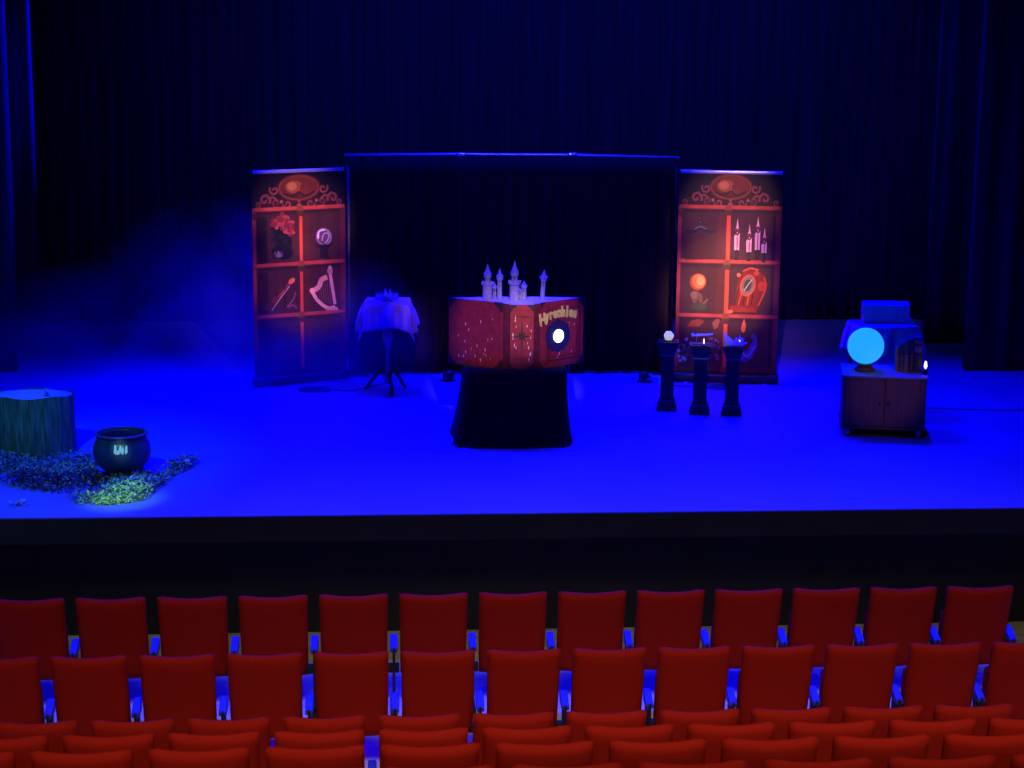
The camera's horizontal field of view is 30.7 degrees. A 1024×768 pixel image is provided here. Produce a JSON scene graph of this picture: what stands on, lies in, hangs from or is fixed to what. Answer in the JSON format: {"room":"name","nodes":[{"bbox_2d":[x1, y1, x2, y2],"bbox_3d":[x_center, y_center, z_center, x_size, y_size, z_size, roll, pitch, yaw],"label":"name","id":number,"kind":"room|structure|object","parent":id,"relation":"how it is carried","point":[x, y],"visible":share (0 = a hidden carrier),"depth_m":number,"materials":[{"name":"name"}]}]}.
{"room":"theater auditorium","nodes":[
{"label":"theater auditorium","id":0,"kind":"room"},
{"bbox_2d":[0,317,1023,518],"bbox_3d":[0.649,0.045,19.067,20.000,0.150,10.000,0,11,-4],"label":"floor","id":1,"kind":"structure","parent":0,"point":[284,450],"depth_m":16.44,"materials":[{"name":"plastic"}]},
{"bbox_2d":[0,0,18,369],"bbox_3d":[-6.359,-3.265,18.556,2.612,6.380,0.114,-1,12,-5],"label":"curtain","id":2,"kind":"object","parent":1,"relation":"on","point":[9,351],"visible":1,"depth_m":18.99,"materials":[{"name":"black fabric"}]},
{"bbox_2d":[4,0,41,345],"bbox_3d":[-6.463,-3.543,19.922,2.603,6.380,0.113,-1,12,-5],"label":"curtain","id":3,"kind":"object","parent":1,"relation":"on","point":[17,14],"visible":0.73,"depth_m":20.25,"materials":[{"name":"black fabric"}]},
{"bbox_2d":[0,387,77,456],"bbox_3d":[-4.066,0.320,15.864,0.724,0.503,0.465,0,11,-4],"label":"tree stump","id":4,"kind":"object","parent":1,"relation":"on","point":[33,422],"visible":0.98,"depth_m":15.69,"materials":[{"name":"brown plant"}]},
{"bbox_2d":[0,448,198,504],"bbox_3d":[-3.608,0.695,14.950,1.922,0.136,1.512,2,12,6],"label":"leaf litter","id":5,"kind":"object","parent":1,"relation":"on","point":[45,475],"visible":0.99,"depth_m":14.88,"materials":[{"name":"green plant"}]},
{"bbox_2d":[93,426,150,476],"bbox_3d":[-3.150,0.561,15.080,0.464,0.362,0.468,0,11,-4],"label":"cauldron","id":6,"kind":"object","parent":1,"relation":"on","point":[116,449],"visible":0.98,"depth_m":14.92,"materials":[{"name":"metal"}]},
{"bbox_2d":[249,167,349,388],"bbox_3d":[-2.112,-1.069,18.636,1.040,2.157,0.360,-6,13,-29],"label":"banner","id":7,"kind":"object","parent":1,"relation":"on","point":[299,224],"visible":1,"depth_m":18.63,"materials":[{"name":"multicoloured fabric"}]},
{"bbox_2d":[297,383,385,391],"bbox_3d":[-1.637,0.032,18.558,0.985,0.040,0.243,-5,13,-24],"label":"cable","id":8,"kind":"object","parent":1,"relation":"on","point":[311,388],"visible":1,"depth_m":18.42,"materials":[{"name":"grey rubber"}]},
{"bbox_2d":[364,329,406,395],"bbox_3d":[-1.218,-0.368,18.365,0.432,0.904,0.445,-3,12,-15],"label":"pedestal table","id":9,"kind":"object","parent":1,"relation":"on","point":[387,335],"visible":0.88,"depth_m":18.39,"materials":[{"name":"brown wood"}]},
{"bbox_2d":[354,297,419,343],"bbox_3d":[-1.222,-0.632,18.334,0.652,0.392,0.625,0,11,-1],"label":"tablecloth","id":10,"kind":"object","parent":9,"relation":"on","point":[375,314],"visible":0.95,"depth_m":18.10,"materials":[{"name":"fabric"}]},
{"bbox_2d":[375,288,398,301],"bbox_3d":[-1.218,-0.870,18.194,0.232,0.125,0.232,0,11,-4],"label":"glass bowl","id":11,"kind":"object","parent":10,"relation":"on","point":[386,296],"visible":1,"depth_m":18.16,"materials":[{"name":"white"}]},
{"bbox_2d":[29,0,941,320],"bbox_3d":[0.168,-4.016,22.040,17.499,6.580,0.118,0,11,-4],"label":"curtain","id":12,"kind":"object","parent":1,"relation":"on","point":[152,118],"visible":0.56,"depth_m":22.15,"materials":[{"name":"black fabric"}]},
{"bbox_2d":[450,364,571,448],"bbox_3d":[-0.012,0.177,16.427,1.179,0.638,0.878,0,11,-4],"label":"stand","id":13,"kind":"object","parent":1,"relation":"on","point":[496,408],"visible":0.99,"depth_m":16.18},
{"bbox_2d":[448,297,584,369],"bbox_3d":[0.046,-0.456,16.479,1.215,0.594,0.496,0,11,-4],"label":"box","id":14,"kind":"object","parent":13,"relation":"on","point":[532,333],"visible":1,"depth_m":16.38,"materials":[{"name":"red leather"}]},
{"bbox_2d":[481,261,547,300],"bbox_3d":[0.026,-0.920,16.452,0.594,0.355,0.152,0,11,-4],"label":"castle","id":15,"kind":"object","parent":14,"relation":"on","point":[516,294],"visible":1,"depth_m":16.45,"materials":[{"name":"stone"}]},
{"bbox_2d":[0,508,1023,544],"bbox_3d":[1.003,1.069,14.173,20.000,0.196,0.025,0,11,-4],"label":"stage edge","id":16,"kind":"structure","parent":1,"relation":"attached to","point":[31,531],"depth_m":14.09,"materials":[{"name":"black paint"}]},
{"bbox_2d":[344,152,679,376],"bbox_3d":[-0.002,-1.242,19.249,3.740,2.289,0.400,0,11,-4],"label":"frame","id":17,"kind":"object","parent":1,"relation":"on","point":[458,154],"visible":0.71,"depth_m":19.02,"materials":[{"name":"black metal"}]},
{"bbox_2d":[350,156,459,372],"bbox_3d":[-1.096,-1.213,19.118,1.138,2.225,0.083,0,12,-5],"label":"drape","id":18,"kind":"object","parent":17,"relation":"hanging from","point":[405,209],"visible":0.84,"depth_m":19.08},
{"bbox_2d":[460,157,572,371],"bbox_3d":[0.041,-1.215,19.181,1.150,2.225,0.085,-1,12,-6],"label":"drape","id":19,"kind":"object","parent":17,"relation":"hanging from","point":[517,209],"visible":0.6,"depth_m":19.09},
{"bbox_2d":[569,157,675,371],"bbox_3d":[1.130,-1.221,19.256,1.092,2.225,0.090,0,11,-4],"label":"drape","id":20,"kind":"object","parent":17,"relation":"hanging from","point":[622,231],"visible":0.94,"depth_m":19.23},
{"bbox_2d":[656,339,678,411],"bbox_3d":[1.473,-0.083,17.699,0.196,0.660,0.196,2,12,5],"label":"pedestal","id":21,"kind":"object","parent":1,"relation":"on","point":[666,401],"visible":1,"depth_m":17.64,"materials":[{"name":"grey"}]},
{"bbox_2d":[689,342,711,415],"bbox_3d":[1.770,-0.049,17.543,0.196,0.660,0.196,2,12,7],"label":"pedestal","id":22,"kind":"object","parent":1,"relation":"on","point":[699,405],"visible":1,"depth_m":17.49,"materials":[{"name":"grey"}]},
{"bbox_2d":[674,169,784,386],"bbox_3d":[2.181,-1.073,18.833,1.075,2.162,0.360,2,12,6],"label":"banner","id":23,"kind":"object","parent":1,"relation":"on","point":[730,221],"visible":0.95,"depth_m":18.82,"materials":[{"name":"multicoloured fabric"}]},
{"bbox_2d":[721,343,743,416],"bbox_3d":[2.068,-0.041,17.515,0.196,0.660,0.196,2,12,7],"label":"pedestal","id":24,"kind":"object","parent":1,"relation":"on","point":[731,406],"visible":1,"depth_m":17.46,"materials":[{"name":"grey"}]},
{"bbox_2d":[724,332,747,345],"bbox_3d":[2.084,-0.422,17.424,0.228,0.146,0.086,0,11,-4],"label":"cluster","id":25,"kind":"object","parent":24,"relation":"on","point":[728,341],"visible":1,"depth_m":17.41,"materials":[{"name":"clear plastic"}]},
{"bbox_2d":[849,325,917,362],"bbox_3d":[3.478,-0.148,17.616,0.560,0.855,0.400,0,11,-4],"label":"side table","id":26,"kind":"object","parent":1,"relation":"on","point":[850,357],"visible":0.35,"depth_m":17.73,"materials":[{"name":"brown wood"}]},
{"bbox_2d":[838,320,925,365],"bbox_3d":[3.481,-0.380,17.565,0.740,0.389,0.601,-1,12,-6],"label":"tablecloth","id":27,"kind":"object","parent":26,"relation":"on","point":[891,333],"visible":0.53,"depth_m":17.35,"materials":[{"name":"fabric"}]},
{"bbox_2d":[861,300,909,322],"bbox_3d":[3.517,-0.684,17.588,0.430,0.185,0.207,1,11,3],"label":"chest","id":28,"kind":"object","parent":27,"relation":"on","point":[871,311],"visible":0.98,"depth_m":17.50,"materials":[{"name":"grey"}]},
{"bbox_2d":[839,363,928,437],"bbox_3d":[3.348,0.152,16.876,0.757,0.558,0.605,2,12,8],"label":"cabinet","id":29,"kind":"object","parent":1,"relation":"on","point":[883,398],"visible":0.99,"depth_m":16.61,"materials":[{"name":"brown wood"}]},
{"bbox_2d":[847,328,883,371],"bbox_3d":[3.178,-0.313,16.783,0.326,0.388,0.326,2,12,7],"label":"globe lamp","id":30,"kind":"object","parent":29,"relation":"on","point":[865,346],"visible":1,"depth_m":16.67,"materials":[{"name":"blue glass"}]},
{"bbox_2d":[903,337,908,371],"bbox_3d":[3.543,-0.265,16.820,0.040,0.285,0.190,2,12,7],"label":"book","id":31,"kind":"object","parent":29,"relation":"on","point":[905,340],"visible":0.97,"depth_m":16.74,"materials":[{"name":"paper"}]},
{"bbox_2d":[908,336,913,371],"bbox_3d":[3.587,-0.270,16.814,0.038,0.300,0.190,2,12,7],"label":"book","id":32,"kind":"object","parent":29,"relation":"on","point":[911,339],"visible":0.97,"depth_m":16.73,"materials":[{"name":"paper"}]},
{"bbox_2d":[912,334,922,372],"bbox_3d":[3.648,-0.278,16.814,0.073,0.315,0.210,2,12,7],"label":"book","id":33,"kind":"object","parent":29,"relation":"on","point":[918,339],"visible":0.96,"depth_m":16.72,"materials":[{"name":"paper"}]},
{"bbox_2d":[922,0,983,341],"bbox_3d":[6.278,-3.613,20.825,3.112,6.380,0.166,0,11,-4],"label":"curtain","id":34,"kind":"object","parent":1,"relation":"on","point":[961,24],"visible":0.54,"depth_m":20.97,"materials":[{"name":"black fabric"}]},
{"bbox_2d":[962,0,1023,369],"bbox_3d":[6.377,-3.297,19.270,3.141,6.380,0.151,0,11,-3],"label":"curtain","id":35,"kind":"object","parent":1,"relation":"on","point":[994,311],"visible":1,"depth_m":19.45,"materials":[{"name":"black fabric"}]},
{"bbox_2d":[0,533,1023,635],"bbox_3d":[0.953,1.527,14.920,20.000,1.100,0.100,0,11,-4],"label":"wall","id":36,"kind":"structure","parent":0,"point":[313,569],"depth_m":14.78,"materials":[{"name":"black paint"}]},
{"bbox_2d":[40,622,1023,767],"bbox_3d":[1.099,2.453,12.930,20.000,0.180,4.180,0,11,-4],"label":"floor","id":37,"kind":"structure","parent":0,"point":[565,677],"depth_m":13.73,"materials":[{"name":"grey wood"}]},
{"bbox_2d":[0,656,55,723],"bbox_3d":[-3.187,2.123,11.923,0.549,0.882,0.353,0,11,-4],"label":"seat","id":38,"kind":"object","parent":37,"relation":"on","point":[21,692],"visible":0.62,"depth_m":11.78,"materials":[{"name":"red fabric"}]},
{"bbox_2d":[40,682,44,722],"bbox_3d":[-3.231,2.102,11.986,0.444,0.404,0.154,0,11,-4],"label":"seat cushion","id":39,"kind":"object","parent":38,"relation":"on","point":[42,720],"depth_m":11.92,"materials":[{"name":"red fabric"}]},
{"bbox_2d":[0,720,78,752],"bbox_3d":[-2.708,2.351,10.932,0.549,0.896,0.353,0,11,-4],"label":"seat","id":40,"kind":"object","parent":37,"relation":"on","point":[55,731],"visible":0.34,"depth_m":10.69,"materials":[{"name":"red fabric"}]},
{"bbox_2d":[0,598,79,679],"bbox_3d":[-3.256,1.872,12.892,0.549,0.896,0.353,0,11,-4],"label":"seat","id":41,"kind":"object","parent":37,"relation":"on","point":[37,628],"visible":0.56,"depth_m":12.73,"materials":[{"name":"red fabric"}]},
{"bbox_2d":[50,655,141,735],"bbox_3d":[-2.638,2.119,11.962,0.549,0.882,0.353,0,11,-4],"label":"seat","id":42,"kind":"object","parent":37,"relation":"on","point":[86,690],"visible":0.63,"depth_m":11.80,"materials":[{"name":"red fabric"}]},
{"bbox_2d":[75,597,159,678],"bbox_3d":[-2.708,1.869,12.931,0.549,0.896,0.353,0,11,-4],"label":"seat","id":43,"kind":"object","parent":37,"relation":"on","point":[106,627],"visible":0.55,"depth_m":12.77,"materials":[{"name":"red fabric"}]},
{"bbox_2d":[91,718,174,749],"bbox_3d":[-2.160,2.348,10.971,0.549,0.896,0.353,0,11,-4],"label":"seat","id":44,"kind":"object","parent":37,"relation":"on","point":[161,728],"visible":0.41,"depth_m":10.73,"materials":[{"name":"red fabric"}]},
{"bbox_2d":[139,654,227,733],"bbox_3d":[-2.090,2.116,12.001,0.549,0.882,0.353,0,11,-4],"label":"seat","id":45,"kind":"object","parent":37,"relation":"on","point":[179,689],"visible":0.68,"depth_m":11.84,"materials":[{"name":"red fabric"}]},
{"bbox_2d":[157,596,239,676],"bbox_3d":[-2.159,1.866,12.970,0.549,0.896,0.353,0,11,-4],"label":"seat","id":46,"kind":"object","parent":37,"relation":"on","point":[187,626],"visible":0.68,"depth_m":12.81,"materials":[{"name":"red fabric"}]},
{"bbox_2d":[187,717,269,767],"bbox_3d":[-1.611,2.345,11.010,0.549,0.896,0.353,0,11,-4],"label":"seat","id":47,"kind":"object","parent":37,"relation":"on","point":[198,726],"visible":0.41,"depth_m":10.77,"materials":[{"name":"red fabric"}]},
{"bbox_2d":[227,652,313,737],"bbox_3d":[-1.541,2.113,12.040,0.549,0.882,0.353,0,11,-4],"label":"seat","id":48,"kind":"object","parent":37,"relation":"on","point":[270,686],"visible":0.67,"depth_m":11.88,"materials":[{"name":"red fabric"}]},
{"bbox_2d":[238,595,318,717],"bbox_3d":[-1.611,1.863,13.009,0.549,0.896,0.353,0,11,-4],"label":"seat","id":49,"kind":"object","parent":37,"relation":"on","point":[268,625],"visible":0.7,"depth_m":12.85,"materials":[{"name":"red fabric"}]},
{"bbox_2d":[283,715,376,767],"bbox_3d":[-1.063,2.342,11.049,0.549,0.896,0.353,0,11,-4],"label":"seat","id":50,"kind":"object","parent":37,"relation":"on","point":[293,724],"visible":0.43,"depth_m":10.81,"materials":[{"name":"red fabric"}]},
{"bbox_2d":[314,651,398,735],"bbox_3d":[-0.993,2.110,12.079,0.549,0.882,0.353,0,11,-4],"label":"seat","id":51,"kind":"object","parent":37,"relation":"on","point":[347,685],"visible":0.67,"depth_m":11.92,"materials":[{"name":"red fabric"}]},
{"bbox_2d":[319,593,399,715],"bbox_3d":[-1.062,1.860,13.048,0.549,0.896,0.353,0,11,-4],"label":"seat","id":52,"kind":"object","parent":37,"relation":"on","point":[348,624],"visible":0.68,"depth_m":12.88,"materials":[{"name":"red fabric"}]},
{"bbox_2d":[379,713,459,756],"bbox_3d":[-0.514,2.339,11.088,0.549,0.896,0.353,0,11,-4],"label":"seat","id":53,"kind":"object","parent":37,"relation":"on","point":[447,721],"visible":0.26,"depth_m":10.84,"materials":[{"name":"red fabric"}]},
{"bbox_2d":[399,592,477,712],"bbox_3d":[-0.513,1.857,13.087,0.549,0.896,0.353,0,11,-4],"label":"seat","id":54,"kind":"object","parent":37,"relation":"on","point":[428,623],"visible":0.58,"depth_m":12.92,"materials":[{"name":"red fabric"}]},
{"bbox_2d":[401,650,484,732],"bbox_3d":[-0.444,2.107,12.118,0.549,0.882,0.353,0,11,-4],"label":"seat","id":55,"kind":"object","parent":37,"relation":"on","point":[442,683],"visible":0.71,"depth_m":11.96,"materials":[{"name":"red fabric"}]},
{"bbox_2d":[473,711,553,764],"bbox_3d":[0.035,2.336,11.127,0.549,0.896,0.353,0,11,-4],"label":"seat","id":56,"kind":"object","parent":37,"relation":"on","point":[543,719],"visible":0.33,"depth_m":10.89,"materials":[{"name":"red fabric"}]},
{"bbox_2d":[478,591,554,671],"bbox_3d":[0.035,1.854,13.126,0.549,0.896,0.353,0,11,-4],"label":"seat","id":57,"kind":"object","parent":37,"relation":"on","point":[507,622],"visible":0.59,"depth_m":12.96,"materials":[{"name":"red fabric"}]},
{"bbox_2d":[487,648,568,726],"bbox_3d":[0.105,2.104,12.157,0.549,0.882,0.353,0,11,-4],"label":"seat","id":58,"kind":"object","parent":37,"relation":"on","point":[518,682],"visible":0.63,"depth_m":12.00,"materials":[{"name":"red fabric"}]},
{"bbox_2d":[557,590,632,670],"bbox_3d":[0.584,1.851,13.165,0.549,0.896,0.353,0,11,-4],"label":"seat","id":59,"kind":"object","parent":37,"relation":"on","point":[595,621],"visible":0.6,"depth_m":13.00,"materials":[{"name":"red fabric"}]},
{"bbox_2d":[566,710,646,742],"bbox_3d":[0.583,2.333,11.166,0.549,0.896,0.353,0,11,-4],"label":"seat","id":60,"kind":"object","parent":37,"relation":"on","point":[578,721],"visible":0.27,"depth_m":10.93,"materials":[{"name":"red fabric"}]},
{"bbox_2d":[571,647,654,725],"bbox_3d":[0.653,2.101,12.196,0.549,0.882,0.353,0,11,-4],"label":"seat","id":61,"kind":"object","parent":37,"relation":"on","point":[603,681],"visible":0.61,"depth_m":12.03,"materials":[{"name":"red fabric"}]},
{"bbox_2d":[634,589,710,669],"bbox_3d":[1.132,1.848,13.204,0.549,0.896,0.353,0,11,-4],"label":"seat","id":62,"kind":"object","parent":37,"relation":"on","point":[662,619],"visible":0.68,"depth_m":13.04,"materials":[{"name":"red fabric"}]},
{"bbox_2d":[653,646,736,724],"bbox_3d":[1.202,2.098,12.235,0.549,0.882,0.353,0,11,-4],"label":"seat","id":63,"kind":"object","parent":37,"relation":"on","point":[690,680],"visible":0.67,"depth_m":12.07,"materials":[{"name":"red fabric"}]},
{"bbox_2d":[659,708,739,741],"bbox_3d":[1.132,2.330,11.205,0.549,0.896,0.353,0,11,-4],"label":"seat","id":64,"kind":"object","parent":37,"relation":"on","point":[680,720],"visible":0.28,"depth_m":10.96,"materials":[{"name":"red fabric"}]},
{"bbox_2d":[710,588,787,668],"bbox_3d":[1.681,1.845,13.243,0.549,0.896,0.353,0,11,-4],"label":"seat","id":65,"kind":"object","parent":37,"relation":"on","point":[739,618],"visible":0.61,"depth_m":13.08,"materials":[{"name":"red fabric"}]},
{"bbox_2d":[736,644,820,724],"bbox_3d":[1.750,2.095,12.274,0.549,0.882,0.353,0,11,-4],"label":"seat","id":66,"kind":"object","parent":37,"relation":"on","point":[777,678],"visible":0.67,"depth_m":12.11,"materials":[{"name":"red fabric"}]},
{"bbox_2d":[751,707,831,739],"bbox_3d":[1.681,2.327,11.244,0.549,0.896,0.353,0,11,-4],"label":"seat","id":67,"kind":"object","parent":37,"relation":"on","point":[781,718],"visible":0.32,"depth_m":11.01,"materials":[{"name":"red fabric"}]},
{"bbox_2d":[787,587,864,667],"bbox_3d":[2.229,1.842,13.282,0.549,0.896,0.353,0,11,-4],"label":"seat","id":68,"kind":"object","parent":37,"relation":"on","point":[819,618],"visible":0.66,"depth_m":13.12,"materials":[{"name":"red fabric"}]},
{"bbox_2d":[818,643,902,722],"bbox_3d":[2.299,2.092,12.313,0.549,0.882,0.353,0,11,-4],"label":"seat","id":69,"kind":"object","parent":37,"relation":"on","point":[856,676],"visible":0.62,"depth_m":12.15,"materials":[{"name":"red fabric"}]},
{"bbox_2d":[818,669,823,707],"bbox_3d":[2.255,2.071,12.376,0.444,0.404,0.154,0,11,-4],"label":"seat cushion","id":70,"kind":"object","parent":69,"relation":"on","point":[821,697],"depth_m":12.29,"materials":[{"name":"red fabric"}]},
{"bbox_2d":[842,705,922,737],"bbox_3d":[2.229,2.324,11.283,0.549,0.896,0.353,0,11,-4],"label":"seat","id":71,"kind":"object","parent":37,"relation":"on","point":[882,716],"visible":0.19,"depth_m":11.04,"materials":[{"name":"red fabric"}]},
{"bbox_2d":[863,586,940,665],"bbox_3d":[2.778,1.839,13.321,0.549,0.896,0.353,0,11,-4],"label":"seat","id":72,"kind":"object","parent":37,"relation":"on","point":[903,617],"visible":0.59,"depth_m":13.16,"materials":[{"name":"red fabric"}]},
{"bbox_2d":[863,611,867,645],"bbox_3d":[2.734,1.818,13.384,0.444,0.411,0.154,0,11,-4],"label":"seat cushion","id":73,"kind":"object","parent":72,"relation":"on","point":[865,636],"depth_m":13.29,"materials":[{"name":"red fabric"}]},
{"bbox_2d":[900,642,984,720],"bbox_3d":[2.848,2.089,12.352,0.549,0.882,0.353,0,11,-4],"label":"seat","id":74,"kind":"object","parent":37,"relation":"on","point":[934,674],"visible":0.59,"depth_m":12.19,"materials":[{"name":"red fabric"}]},
{"bbox_2d":[900,668,905,705],"bbox_3d":[2.803,2.068,12.415,0.444,0.404,0.154,0,11,-4],"label":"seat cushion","id":75,"kind":"object","parent":74,"relation":"on","point":[903,694],"depth_m":12.33,"materials":[{"name":"red fabric"}]},
{"bbox_2d":[933,703,1013,735],"bbox_3d":[2.778,2.321,11.322,0.549,0.896,0.353,0,11,-4],"label":"seat","id":76,"kind":"object","parent":37,"relation":"on","point":[982,714],"visible":0.21,"depth_m":11.08,"materials":[{"name":"red fabric"}]},
{"bbox_2d":[938,585,1016,664],"bbox_3d":[3.327,1.836,13.360,0.549,0.896,0.353,0,11,-4],"label":"seat","id":77,"kind":"object","parent":37,"relation":"on","point":[969,614],"visible":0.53,"depth_m":13.20,"materials":[{"name":"red fabric"}]},
{"bbox_2d":[982,641,1023,718],"bbox_3d":[3.396,2.086,12.391,0.549,0.882,0.353,0,11,-4],"label":"seat","id":78,"kind":"object","parent":37,"relation":"on","point":[1003,679],"visible":0.69,"depth_m":12.24,"materials":[{"name":"red fabric"}]},
{"bbox_2d":[982,666,988,693],"bbox_3d":[3.352,2.065,12.454,0.444,0.404,0.154,0,11,-4],"label":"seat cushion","id":79,"kind":"object","parent":78,"relation":"on","point":[985,675],"depth_m":12.38,"materials":[{"name":"red fabric"}]},
{"bbox_3d":[1.283,2.911,10.376,20.000,0.500,1.020,0,11,-4],"label":"floor","id":80,"kind":"structure","parent":0,"visible":0},
{"bbox_2d":[0,735,48,767],"bbox_3d":[-2.636,2.251,9.947,0.549,0.896,0.353,0,11,-4],"label":"seat","id":81,"kind":"object","parent":80,"relation":"on","point":[22,747],"visible":0.6,"depth_m":9.72,"materials":[{"name":"red fabric"}]},
{"bbox_2d":[62,733,154,767],"bbox_3d":[-2.087,2.248,9.986,0.549,0.896,0.353,0,11,-4],"label":"seat","id":82,"kind":"object","parent":80,"relation":"on","point":[140,744],"visible":0.59,"depth_m":9.75,"materials":[{"name":"red fabric"}]},
{"bbox_2d":[169,731,259,767],"bbox_3d":[-1.539,2.245,10.025,0.549,0.896,0.353,0,11,-4],"label":"seat","id":83,"kind":"object","parent":80,"relation":"on","point":[177,741],"visible":0.59,"depth_m":9.78,"materials":[{"name":"red fabric"}]},
{"bbox_2d":[274,729,363,748],"bbox_3d":[-0.990,2.242,10.064,0.549,0.896,0.353,0,11,-4],"label":"seat","id":84,"kind":"object","parent":80,"relation":"on","point":[287,739],"visible":0.41,"depth_m":9.82,"materials":[{"name":"red fabric"}]},
{"bbox_2d":[379,727,467,767],"bbox_3d":[-0.442,2.239,10.103,0.549,0.896,0.353,0,11,-4],"label":"seat","id":85,"kind":"object","parent":80,"relation":"on","point":[453,736],"visible":0.48,"depth_m":9.86,"materials":[{"name":"red fabric"}]},
{"bbox_2d":[482,725,570,767],"bbox_3d":[0.107,2.236,10.142,0.549,0.896,0.353,0,11,-4],"label":"seat","id":86,"kind":"object","parent":80,"relation":"on","point":[557,734],"visible":0.48,"depth_m":9.90,"materials":[{"name":"red fabric"}]},
{"bbox_2d":[585,723,673,764],"bbox_3d":[0.656,2.233,10.181,0.549,0.896,0.353,0,11,-4],"label":"seat","id":87,"kind":"object","parent":80,"relation":"on","point":[600,735],"visible":0.4,"depth_m":9.94,"materials":[{"name":"red fabric"}]},
{"bbox_2d":[687,721,774,763],"bbox_3d":[1.204,2.230,10.220,0.549,0.896,0.353,0,11,-4],"label":"seat","id":88,"kind":"object","parent":80,"relation":"on","point":[714,734],"visible":0.46,"depth_m":9.98,"materials":[{"name":"red fabric"}]},
{"bbox_2d":[787,719,875,761],"bbox_3d":[1.753,2.227,10.259,0.549,0.896,0.353,0,11,-4],"label":"seat","id":89,"kind":"object","parent":80,"relation":"on","point":[825,732],"visible":0.48,"depth_m":10.02,"materials":[{"name":"red fabric"}]},
{"bbox_2d":[887,718,976,758],"bbox_3d":[2.301,2.224,10.298,0.549,0.896,0.353,0,11,-4],"label":"seat","id":90,"kind":"object","parent":80,"relation":"on","point":[936,730],"visible":0.34,"depth_m":10.06,"materials":[{"name":"red fabric"}]},
{"bbox_2d":[986,717,1023,735],"bbox_3d":[2.850,2.220,10.337,0.549,0.896,0.353,0,11,-4],"label":"seat","id":91,"kind":"object","parent":80,"relation":"on","point":[997,726],"visible":0.27,"depth_m":10.09,"materials":[{"name":"red fabric"}]},
{"bbox_3d":[1.739,3.913,4.050,20.000,1.060,9.950,0,11,-4],"label":"floor","id":92,"kind":"structure","parent":0,"visible":0},
{"bbox_2d":[512,762,620,767],"bbox_3d":[0.262,2.050,8.252,0.549,0.895,0.353,0,11,-4],"label":"seat","id":93,"kind":"object","parent":92,"relation":"on","point":[610,764],"visible":1,"depth_m":8.03,"materials":[{"name":"red fabric"}]},
{"bbox_2d":[638,759,746,767],"bbox_3d":[0.810,2.046,8.291,0.549,0.895,0.353,0,11,-4],"label":"seat","id":94,"kind":"object","parent":92,"relation":"on","point":[738,763],"visible":1,"depth_m":8.06,"materials":[{"name":"red fabric"}]},
{"bbox_2d":[763,757,871,767],"bbox_3d":[1.359,2.043,8.330,0.549,0.895,0.353,0,11,-4],"label":"seat","id":95,"kind":"object","parent":92,"relation":"on","point":[862,762],"visible":1,"depth_m":8.09,"materials":[{"name":"red fabric"}]},
{"bbox_2d":[887,755,995,767],"bbox_3d":[1.907,2.040,8.369,0.549,0.895,0.353,0,11,-4],"label":"seat","id":96,"kind":"object","parent":92,"relation":"on","point":[983,761],"visible":1,"depth_m":8.13,"materials":[{"name":"red fabric"}]},
{"bbox_2d":[1009,754,1023,767],"bbox_3d":[2.456,2.037,8.408,0.549,0.895,0.353,0,11,-4],"label":"seat","id":97,"kind":"object","parent":92,"relation":"on","point":[1017,760],"visible":1,"depth_m":8.17,"materials":[{"name":"red fabric"}]},
{"bbox_3d":[1.353,2.963,9.394,20.000,0.790,0.930,0,11,-4],"label":"floor","id":98,"kind":"structure","parent":0,"visible":0},
{"bbox_2d":[0,751,15,767],"bbox_3d":[-2.558,2.149,9.003,0.549,0.892,0.353,0,11,-4],"label":"seat","id":99,"kind":"object","parent":98,"relation":"on","point":[7,758],"visible":1,"depth_m":8.79,"materials":[{"name":"red fabric"}]},
{"bbox_2d":[30,749,132,767],"bbox_3d":[-2.009,2.146,9.042,0.549,0.892,0.353,0,11,-4],"label":"seat","id":100,"kind":"object","parent":98,"relation":"on","point":[123,758],"visible":1,"depth_m":8.80,"materials":[{"name":"red fabric"}]},
{"bbox_2d":[148,747,249,767],"bbox_3d":[-1.461,2.143,9.081,0.549,0.892,0.353,0,11,-4],"label":"seat","id":101,"kind":"object","parent":98,"relation":"on","point":[238,757],"visible":1,"depth_m":8.84,"materials":[{"name":"red fabric"}]},
{"bbox_2d":[265,744,364,767],"bbox_3d":[-0.912,2.140,9.120,0.549,0.892,0.353,0,11,-4],"label":"seat","id":102,"kind":"object","parent":98,"relation":"on","point":[352,756],"visible":0.98,"depth_m":8.88,"materials":[{"name":"red fabric"}]},
{"bbox_2d":[381,742,479,767],"bbox_3d":[-0.364,2.137,9.159,0.549,0.892,0.353,0,11,-4],"label":"seat","id":103,"kind":"object","parent":98,"relation":"on","point":[465,755],"visible":0.99,"depth_m":8.92,"materials":[{"name":"red fabric"}]},
{"bbox_2d":[496,740,593,767],"bbox_3d":[0.185,2.134,9.198,0.549,0.892,0.353,0,11,-4],"label":"seat","id":104,"kind":"object","parent":98,"relation":"on","point":[579,753],"visible":0.95,"depth_m":8.96,"materials":[{"name":"red fabric"}]},
{"bbox_2d":[608,738,706,767],"bbox_3d":[0.734,2.131,9.237,0.549,0.892,0.353,0,11,-4],"label":"seat","id":105,"kind":"object","parent":98,"relation":"on","point":[691,751],"visible":0.86,"depth_m":9.00,"materials":[{"name":"red fabric"}]},
{"bbox_2d":[720,736,818,767],"bbox_3d":[1.282,2.128,9.276,0.549,0.892,0.353,0,11,-4],"label":"seat","id":106,"kind":"object","parent":98,"relation":"on","point":[802,749],"visible":0.82,"depth_m":9.04,"materials":[{"name":"red fabric"}]},
{"bbox_2d":[831,734,929,767],"bbox_3d":[1.831,2.125,9.315,0.549,0.892,0.353,0,11,-4],"label":"seat","id":107,"kind":"object","parent":98,"relation":"on","point":[878,750],"visible":0.66,"depth_m":9.08,"materials":[{"name":"red fabric"}]},
{"bbox_2d":[941,733,1023,767],"bbox_3d":[2.380,2.122,9.354,0.549,0.892,0.353,0,11,-4],"label":"seat","id":108,"kind":"object","parent":98,"relation":"on","point":[955,746],"visible":0.66,"depth_m":9.11,"materials":[{"name":"red fabric"}]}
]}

